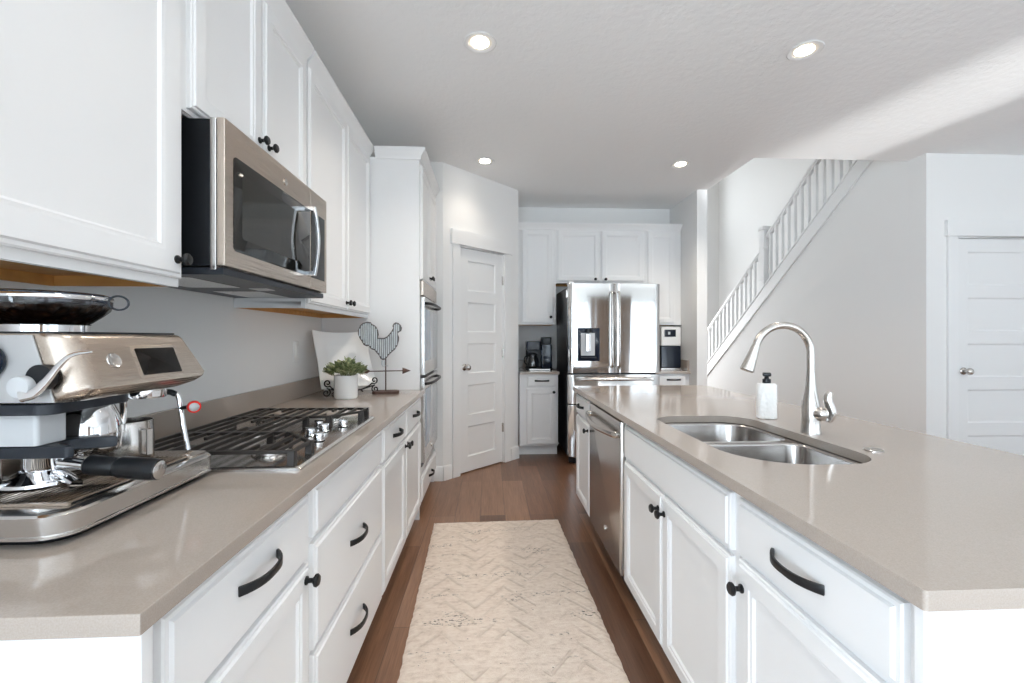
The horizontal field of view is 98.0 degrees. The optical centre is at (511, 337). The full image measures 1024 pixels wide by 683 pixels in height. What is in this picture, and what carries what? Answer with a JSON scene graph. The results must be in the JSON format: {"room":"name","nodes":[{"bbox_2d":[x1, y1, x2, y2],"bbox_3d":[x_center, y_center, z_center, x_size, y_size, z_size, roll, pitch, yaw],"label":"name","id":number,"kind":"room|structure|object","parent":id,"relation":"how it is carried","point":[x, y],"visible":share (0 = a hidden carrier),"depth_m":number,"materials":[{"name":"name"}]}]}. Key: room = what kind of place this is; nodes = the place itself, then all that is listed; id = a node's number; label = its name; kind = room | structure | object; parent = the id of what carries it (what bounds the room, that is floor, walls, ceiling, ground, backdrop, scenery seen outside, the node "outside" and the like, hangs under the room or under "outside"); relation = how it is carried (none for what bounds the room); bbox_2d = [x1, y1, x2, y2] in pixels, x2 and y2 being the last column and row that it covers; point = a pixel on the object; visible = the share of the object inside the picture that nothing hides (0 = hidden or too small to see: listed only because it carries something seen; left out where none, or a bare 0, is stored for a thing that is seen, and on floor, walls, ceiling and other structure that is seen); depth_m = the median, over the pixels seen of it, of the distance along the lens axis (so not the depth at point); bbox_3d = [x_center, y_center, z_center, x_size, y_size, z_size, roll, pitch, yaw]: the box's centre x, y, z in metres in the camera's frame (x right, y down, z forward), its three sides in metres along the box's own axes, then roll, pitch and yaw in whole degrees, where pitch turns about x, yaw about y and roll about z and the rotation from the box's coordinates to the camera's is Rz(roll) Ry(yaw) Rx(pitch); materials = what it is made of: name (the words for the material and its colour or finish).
{"room":"kitchen","nodes":[
{"label":"kitchen","id":0,"kind":"room"},
{"bbox_2d":[0,280,321,417],"bbox_3d":[-1.262,-0.147,0.303,0.150,2.845,9.930,0,0,-3],"label":"wall","id":1,"kind":"structure","parent":0,"point":[238,350],"depth_m":1.89,"materials":[{"name":"white paint"}]},
{"bbox_2d":[0,0,192,286],"bbox_3d":[-1.023,-0.729,0.868,0.374,1.184,0.677,0,0,-3],"label":"upper cabinet","id":2,"kind":"object","parent":1,"relation":"attached to","point":[90,90],"visible":1,"depth_m":0.95,"materials":[{"name":"white paint"}]},
{"bbox_2d":[136,376,323,439],"bbox_3d":[-1.249,0.310,1.814,0.020,0.102,2.537,0,0,-3],"label":"backsplash","id":3,"kind":"structure","parent":1,"relation":"attached to","point":[166,422],"depth_m":1.99,"materials":[{"name":"beige stone"}]},
{"bbox_2d":[181,0,313,184],"bbox_3d":[-1.060,-0.975,1.614,0.374,0.692,0.817,0,0,-3],"label":"upper cabinet","id":4,"kind":"object","parent":1,"relation":"attached to","point":[243,62],"visible":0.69,"depth_m":1.56,"materials":[{"name":"white paint"}]},
{"bbox_2d":[168,117,325,297],"bbox_3d":[-1.010,-0.402,1.642,0.473,0.446,0.785,0,0,-3],"label":"microwave","id":5,"kind":"object","parent":4,"relation":"attached to","point":[250,228],"visible":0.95,"depth_m":1.39,"materials":[{"name":"silver metal"}]},
{"bbox_2d":[293,341,298,361],"bbox_3d":[-1.299,0.080,2.684,0.010,0.124,0.076,0,0,-3],"label":"light switch","id":6,"kind":"object","parent":1,"relation":"attached to","point":[295,343],"visible":1,"depth_m":2.67,"materials":[{"name":"white plastic"}]},
{"bbox_2d":[234,51,373,317],"bbox_3d":[-1.107,-0.729,2.563,0.374,1.184,1.058,0,0,-3],"label":"upper cabinet","id":7,"kind":"object","parent":1,"relation":"attached to","point":[339,151],"visible":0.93,"depth_m":2.46,"materials":[{"name":"white paint"}]},
{"bbox_2d":[430,162,442,465],"bbox_3d":[-0.994,-0.147,4.006,0.750,2.845,0.100,0,0,-3],"label":"wall","id":8,"kind":"structure","parent":0,"point":[437,167],"depth_m":3.97,"materials":[{"name":"white paint"}]},
{"bbox_2d":[443,162,517,465],"bbox_3d":[-0.312,-0.147,4.386,0.100,2.845,1.020,0,0,42],"label":"wall","id":9,"kind":"structure","parent":0,"point":[473,203],"depth_m":4.25,"materials":[{"name":"white paint"}]},
{"bbox_2d":[434,464,451,480],"bbox_3d":[-0.643,1.210,3.998,0.099,0.130,0.190,0,0,42],"label":"baseboard","id":10,"kind":"structure","parent":9,"relation":"attached to","point":[447,470],"depth_m":3.97,"materials":[{"name":"white paint"}]},
{"bbox_2d":[451,228,512,477],"bbox_3d":[-0.311,0.140,4.365,0.130,2.270,0.816,0,0,42],"label":"trim","id":11,"kind":"structure","parent":9,"relation":"attached to","point":[460,239],"depth_m":4.21,"materials":[{"name":"white paint"}]},
{"bbox_2d":[461,248,503,472],"bbox_3d":[-0.275,0.209,4.342,0.108,2.107,0.596,0,0,42],"label":"door","id":12,"kind":"structure","parent":9,"relation":"in","point":[482,280],"depth_m":4.34,"materials":[{"name":"white paint"}]},
{"bbox_2d":[511,446,518,460],"bbox_3d":[0.031,1.210,4.679,0.014,0.130,0.125,0,0,42],"label":"baseboard","id":13,"kind":"structure","parent":9,"relation":"attached to","point":[514,450],"depth_m":4.67,"materials":[{"name":"white paint"}]},
{"bbox_2d":[347,444,680,682],"bbox_3d":[2.753,1.300,2.339,8.470,0.050,14.000,0,0,-3],"label":"floor","id":14,"kind":"structure","parent":0,"point":[529,486],"depth_m":2.65,"materials":[{"name":"brown wood"}]},
{"bbox_2d":[0,626,151,682],"bbox_3d":[-0.846,0.834,0.587,0.701,0.883,0.020,0,0,-3],"label":"end panel","id":15,"kind":"object","parent":14,"relation":"on","point":[101,659],"visible":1,"depth_m":0.59,"materials":[{"name":"white paint"}]},
{"bbox_2d":[152,494,320,682],"bbox_3d":[-0.849,0.834,0.894,0.726,0.883,0.590,0,0,-3],"label":"base cabinet","id":16,"kind":"object","parent":14,"relation":"on","point":[247,622],"visible":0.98,"depth_m":0.89,"materials":[{"name":"white paint"}]},
{"bbox_2d":[0,376,424,640],"bbox_3d":[-0.904,0.325,1.831,0.711,0.132,2.537,0,0,-3],"label":"countertop","id":17,"kind":"structure","parent":16,"relation":"on","point":[118,577],"depth_m":0.78,"materials":[{"name":"beige stone"}]},
{"bbox_2d":[0,288,211,544],"bbox_3d":[-0.939,0.132,0.977,0.425,0.457,0.452,0,0,-3],"label":"espresso machine","id":18,"kind":"object","parent":17,"relation":"on","point":[62,381],"visible":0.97,"depth_m":0.88,"materials":[{"name":"silver metal"}]},
{"bbox_2d":[0,296,113,324],"bbox_3d":[-1.002,-0.055,0.952,0.224,0.050,0.224,0,0,-3],"label":"bean hopper","id":19,"kind":"object","parent":18,"relation":"on","point":[14,310],"depth_m":0.90,"materials":[{"name":"plastic"}]},
{"bbox_2d":[0,456,188,506],"bbox_3d":[-0.896,0.299,0.956,0.182,0.007,0.322,0,0,-3],"label":"grille","id":20,"kind":"object","parent":18,"relation":"attached to","point":[54,492],"depth_m":0.86,"materials":[{"name":"silver metal"}]},
{"bbox_2d":[0,452,211,541],"bbox_3d":[-0.965,0.325,0.973,0.373,0.045,0.446,0,0,-3],"label":"drip tray","id":21,"kind":"object","parent":18,"relation":"on","point":[58,511],"depth_m":0.85,"materials":[{"name":"grey metal"}]},
{"bbox_2d":[100,417,154,457],"bbox_3d":[-0.926,0.247,1.077,0.110,0.096,0.103,0,0,-25],"label":"milk jug","id":22,"kind":"object","parent":18,"relation":"on","point":[139,434],"visible":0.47,"depth_m":1.05,"materials":[{"name":"grey metal"}]},
{"bbox_2d":[155,450,205,457],"bbox_3d":[-0.903,0.300,1.153,0.184,0.004,0.064,0,0,-3],"label":"tray","id":23,"kind":"object","parent":18,"relation":"on","point":[198,453],"depth_m":1.15,"materials":[{"name":"silver metal"}]},
{"bbox_2d":[155,407,373,471],"bbox_3d":[-0.855,0.335,1.590,0.520,0.052,0.790,0,0,-3],"label":"gas cooktop","id":24,"kind":"object","parent":17,"relation":"in","point":[260,442],"visible":0.92,"depth_m":1.45,"materials":[{"name":"silver metal"}]},
{"bbox_2d":[323,356,367,399],"bbox_3d":[-0.993,0.234,2.670,0.262,0.253,0.263,0,0,-3],"label":"potted plant","id":25,"kind":"object","parent":17,"relation":"on","point":[345,384],"visible":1,"depth_m":2.62,"materials":[{"name":"green plant"}]},
{"bbox_2d":[323,377,377,396],"bbox_3d":[-1.065,0.278,2.854,0.348,0.163,0.196,0,0,-42],"label":"plate stand","id":26,"kind":"object","parent":17,"relation":"on","point":[376,380],"visible":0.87,"depth_m":2.83,"materials":[{"name":"black metal"}]},
{"bbox_2d":[312,330,377,388],"bbox_3d":[-1.073,0.129,2.863,0.360,0.363,0.192,0,0,-42],"label":"platter","id":27,"kind":"object","parent":26,"relation":"on","point":[331,347],"visible":0.62,"depth_m":2.89,"materials":[{"name":"white ceramic"}]},
{"bbox_2d":[358,322,410,394],"bbox_3d":[-0.828,0.128,2.896,0.333,0.466,0.100,0,0,-14],"label":"weathervane","id":28,"kind":"object","parent":17,"relation":"on","point":[368,334],"visible":0.99,"depth_m":2.88,"materials":[{"name":"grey metal"}]},
{"bbox_2d":[307,431,381,682],"bbox_3d":[-0.883,0.834,1.578,0.726,0.883,0.778,0,0,-3],"label":"base cabinet","id":29,"kind":"object","parent":14,"relation":"on","point":[345,508],"visible":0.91,"depth_m":1.47,"materials":[{"name":"white paint"}]},
{"bbox_2d":[322,146,439,519],"bbox_3d":[-0.978,-0.023,3.501,0.726,2.596,0.891,0,0,-3],"label":"tall cabinet","id":30,"kind":"object","parent":14,"relation":"on","point":[404,188],"visible":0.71,"depth_m":3.11,"materials":[{"name":"white paint"}]},
{"bbox_2d":[420,280,440,466],"bbox_3d":[-0.878,0.255,3.541,0.586,1.330,0.770,0,0,-3],"label":"double oven","id":31,"kind":"object","parent":30,"relation":"in","point":[429,377],"visible":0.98,"depth_m":3.34,"materials":[{"name":"grey metal"}]},
{"bbox_2d":[379,398,420,594],"bbox_3d":[-0.930,0.834,2.532,0.726,0.883,1.130,0,0,-3],"label":"base cabinet","id":32,"kind":"object","parent":14,"relation":"on","point":[400,463],"visible":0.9,"depth_m":2.36,"materials":[{"name":"white paint"}]},
{"bbox_2d":[397,520,629,682],"bbox_3d":[-0.008,1.268,1.812,0.861,0.012,2.556,0,0,-4],"label":"rug","id":33,"kind":"object","parent":14,"relation":"on","point":[497,601],"visible":1,"depth_m":2.04,"materials":[{"name":"beige fabric"}]},
{"bbox_2d":[518,373,557,453],"bbox_3d":[0.277,0.834,5.049,0.418,0.883,0.596,0,0,-3],"label":"base cabinet","id":34,"kind":"object","parent":14,"relation":"on","point":[537,393],"visible":0.97,"depth_m":4.80,"materials":[{"name":"white paint"}]},
{"bbox_2d":[518,360,559,373],"bbox_3d":[0.283,0.325,5.061,0.430,0.132,0.571,0,0,-3],"label":"countertop","id":35,"kind":"structure","parent":34,"relation":"on","point":[521,364],"depth_m":4.79,"materials":[{"name":"beige stone"}]},
{"bbox_2d":[524,337,551,370],"bbox_3d":[0.285,0.176,5.048,0.323,0.370,0.264,0,0,-3],"label":"coffee maker","id":36,"kind":"object","parent":35,"relation":"on","point":[538,356],"visible":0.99,"depth_m":4.96,"materials":[{"name":"black plastic"}]},
{"bbox_2d":[576,394,590,516],"bbox_3d":[0.766,0.834,3.093,0.636,0.883,0.468,0,0,-3],"label":"base cabinet","id":37,"kind":"object","parent":14,"relation":"on","point":[582,404],"visible":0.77,"depth_m":3.08,"materials":[{"name":"white paint"}]},
{"bbox_2d":[557,281,659,462],"bbox_3d":[1.002,0.354,4.870,0.942,1.842,0.961,0,0,-3],"label":"refrigerator","id":38,"kind":"object","parent":14,"relation":"on","point":[608,334],"visible":0.71,"depth_m":4.46,"materials":[{"name":"silver metal"}]},
{"bbox_2d":[585,402,634,599],"bbox_3d":[0.767,0.840,2.510,0.650,0.870,0.678,0,0,-3],"label":"dishwasher","id":39,"kind":"object","parent":14,"relation":"on","point":[607,457],"visible":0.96,"depth_m":2.35,"materials":[{"name":"grey metal"}]},
{"bbox_2d":[659,374,688,384],"bbox_3d":[1.703,0.834,5.119,0.464,0.883,0.596,0,0,-3],"label":"base cabinet","id":40,"kind":"object","parent":14,"relation":"on","point":[664,379],"visible":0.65,"depth_m":4.86,"materials":[{"name":"white paint"}]},
{"bbox_2d":[656,360,689,373],"bbox_3d":[1.700,0.319,5.131,0.469,0.145,0.571,0,0,-3],"label":"countertop","id":41,"kind":"structure","parent":40,"relation":"on","point":[684,363],"depth_m":4.89,"materials":[{"name":"beige stone"}]},
{"bbox_2d":[660,327,681,369],"bbox_3d":[1.783,0.117,5.166,0.236,0.488,0.337,0,0,-3],"label":"ice maker","id":42,"kind":"object","parent":41,"relation":"on","point":[670,337],"visible":0.8,"depth_m":5.00,"materials":[{"name":"black plastic"}]},
{"bbox_2d":[624,424,740,682],"bbox_3d":[0.837,0.833,1.671,0.636,0.884,0.987,0,0,-3],"label":"base cabinet","id":43,"kind":"object","parent":14,"relation":"on","point":[681,524],"visible":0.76,"depth_m":1.48,"materials":[{"name":"white paint"}]},
{"bbox_2d":[573,385,1023,611],"bbox_3d":[1.032,0.376,2.021,1.020,0.030,2.725,0,0,-3],"label":"countertop","id":44,"kind":"structure","parent":43,"relation":"on","point":[937,522],"depth_m":1.06,"materials":[{"name":"beige stone"}]},
{"bbox_2d":[665,422,860,464],"bbox_3d":[0.870,0.495,1.667,0.467,0.205,0.835,0,0,-3],"label":"sink","id":45,"kind":"object","parent":44,"relation":"in","point":[743,440],"visible":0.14,"depth_m":1.67,"materials":[{"name":"grey metal"}]},
{"bbox_2d":[756,372,776,418],"bbox_3d":[1.144,0.258,2.000,0.082,0.206,0.070,0,0,27],"label":"soap dispenser","id":46,"kind":"object","parent":44,"relation":"on","point":[766,391],"visible":1,"depth_m":1.98,"materials":[{"name":"white"}]},
{"bbox_2d":[740,322,836,434],"bbox_3d":[1.020,0.150,1.661,0.317,0.422,0.108,0,0,-3],"label":"faucet","id":47,"kind":"object","parent":44,"relation":"on","point":[812,413],"visible":1,"depth_m":1.67,"materials":[{"name":"silver metal"}]},
{"bbox_2d":[863,447,883,452],"bbox_3d":[1.159,0.358,1.427,0.054,0.005,0.054,0,0,-3],"label":"cover","id":48,"kind":"object","parent":44,"relation":"on","point":[870,449],"visible":1,"depth_m":1.42,"materials":[{"name":"silver metal"}]},
{"bbox_2d":[726,496,913,682],"bbox_3d":[0.874,0.834,0.928,0.636,0.883,0.500,0,0,-3],"label":"base cabinet","id":49,"kind":"object","parent":14,"relation":"on","point":[807,615],"visible":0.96,"depth_m":0.89,"materials":[{"name":"white paint"}]},
{"bbox_2d":[914,605,1023,682],"bbox_3d":[0.963,0.834,0.672,0.731,0.883,0.017,0,0,-3],"label":"end panel","id":50,"kind":"object","parent":14,"relation":"on","point":[974,646],"visible":1,"depth_m":0.65,"materials":[{"name":"white paint"}]},
{"bbox_2d":[518,207,669,443],"bbox_3d":[0.297,-0.147,5.426,3.470,2.845,0.150,0,0,-3],"label":"wall","id":51,"kind":"structure","parent":0,"point":[525,214],"depth_m":5.37,"materials":[{"name":"white paint"}]},
{"bbox_2d":[518,360,525,367],"bbox_3d":[0.269,0.310,5.336,0.430,0.102,0.020,0,0,-3],"label":"backsplash","id":52,"kind":"structure","parent":51,"relation":"attached to","point":[521,364],"depth_m":5.32,"materials":[{"name":"stone"}]},
{"bbox_2d":[518,222,555,325],"bbox_3d":[0.268,-0.724,5.155,0.441,1.149,0.380,0,0,-3],"label":"upper cabinet","id":53,"kind":"object","parent":51,"relation":"attached to","point":[536,240],"visible":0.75,"depth_m":5.01,"materials":[{"name":"white paint"}]},
{"bbox_2d":[556,222,646,286],"bbox_3d":[1.004,-0.959,5.192,1.032,0.679,0.380,0,0,-3],"label":"upper cabinet","id":54,"kind":"object","parent":51,"relation":"attached to","point":[614,253],"visible":0.84,"depth_m":5.04,"materials":[{"name":"white paint"}]},
{"bbox_2d":[646,223,682,325],"bbox_3d":[1.725,-0.724,5.231,0.412,1.149,0.372,0,0,-3],"label":"upper cabinet","id":55,"kind":"object","parent":51,"relation":"attached to","point":[663,241],"visible":0.65,"depth_m":5.08,"materials":[{"name":"white paint"}]},
{"bbox_2d":[285,0,1023,208],"bbox_3d":[2.844,-1.720,0.506,8.470,0.300,10.330,0,0,-3],"label":"ceiling","id":56,"kind":"structure","parent":0,"point":[575,103],"depth_m":2.76,"materials":[{"name":"white paint"}]},
{"bbox_2d":[463,31,496,52],"bbox_3d":[-0.170,-1.567,2.361,0.176,0.007,0.176,0,0,-3],"label":"recessed light","id":57,"kind":"object","parent":56,"relation":"in","point":[477,41],"visible":1,"depth_m":2.36,"materials":[{"name":"white glass"}]},
{"bbox_2d":[475,157,494,164],"bbox_3d":[-0.239,-1.567,3.948,0.176,0.007,0.176,0,0,-3],"label":"recessed light","id":58,"kind":"object","parent":56,"relation":"in","point":[483,160],"visible":1,"depth_m":3.95,"materials":[{"name":"white glass"}]},
{"bbox_2d":[671,160,690,167],"bbox_3d":[1.524,-1.567,4.015,0.176,0.007,0.176,0,0,-3],"label":"recessed light","id":59,"kind":"object","parent":56,"relation":"in","point":[684,163],"visible":1,"depth_m":4.01,"materials":[{"name":"white glass"}]},
{"bbox_2d":[786,40,824,60],"bbox_3d":[1.597,-1.567,2.426,0.176,0.007,0.176,0,0,-3],"label":"recessed light","id":60,"kind":"object","parent":56,"relation":"in","point":[807,49],"visible":1,"depth_m":2.42,"materials":[{"name":"white glass"}]},
{"bbox_2d":[670,190,706,385],"bbox_3d":[1.905,-1.425,6.933,0.110,5.400,4.440,0,0,-3],"label":"wall","id":61,"kind":"structure","parent":0,"point":[691,212],"depth_m":4.77,"materials":[{"name":"white paint"}]},
{"bbox_2d":[680,360,688,370],"bbox_3d":[1.700,0.303,5.146,0.469,0.114,0.541,0,0,-3],"label":"backsplash","id":62,"kind":"structure","parent":61,"relation":"attached to","point":[684,363],"depth_m":4.94,"materials":[{"name":"beige stone"}]},
{"bbox_2d":[707,182,718,355],"bbox_3d":[3.068,-1.425,9.238,2.440,5.400,0.150,0,0,-3],"label":"wall","id":63,"kind":"structure","parent":0,"point":[713,192],"depth_m":9.22,"materials":[{"name":"white paint"}]},
{"bbox_2d":[719,158,854,340],"bbox_3d":[4.492,-1.425,6.650,0.150,5.400,5.260,0,0,-3],"label":"wall","id":64,"kind":"structure","parent":0,"point":[752,196],"depth_m":8.07,"materials":[{"name":"white paint"}]},
{"bbox_2d":[707,153,937,435],"bbox_3d":[3.460,-0.443,5.953,0.100,3.435,4.350,0,0,-3],"label":"wall","id":65,"kind":"structure","parent":0,"point":[847,289],"depth_m":4.37,"materials":[{"name":"white paint"}]},
{"bbox_2d":[707,160,872,375],"bbox_3d":[3.902,-0.577,6.050,1.048,3.150,4.100,0,0,-3],"label":"staircase","id":66,"kind":"structure","parent":65,"relation":"attached to","point":[858,167],"depth_m":5.36,"materials":[{"name":"white paint"}]},
{"bbox_2d":[707,159,851,361],"bbox_3d":[3.447,-1.072,6.027,0.132,3.562,4.100,0,0,-3],"label":"stair railing","id":67,"kind":"object","parent":66,"relation":"on","point":[764,256],"visible":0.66,"depth_m":5.92,"materials":[{"name":"white paint"}]},
{"bbox_2d":[938,153,1023,437],"bbox_3d":[5.163,-0.147,3.920,3.100,2.845,0.120,0,0,-3],"label":"wall","id":68,"kind":"structure","parent":0,"point":[970,186],"depth_m":3.79,"materials":[{"name":"white paint"}]},
{"bbox_2d":[945,220,1023,440],"bbox_3d":[4.185,0.138,3.846,1.016,2.275,0.130,0,0,-3],"label":"trim","id":69,"kind":"structure","parent":68,"relation":"attached to","point":[969,229],"depth_m":3.77,"materials":[{"name":"white paint"}]},
{"bbox_2d":[958,239,1023,454],"bbox_3d":[4.187,0.207,3.804,0.782,2.112,0.108,0,0,-3],"label":"door","id":70,"kind":"structure","parent":68,"relation":"in","point":[990,271],"depth_m":3.83,"materials":[{"name":"white paint"}]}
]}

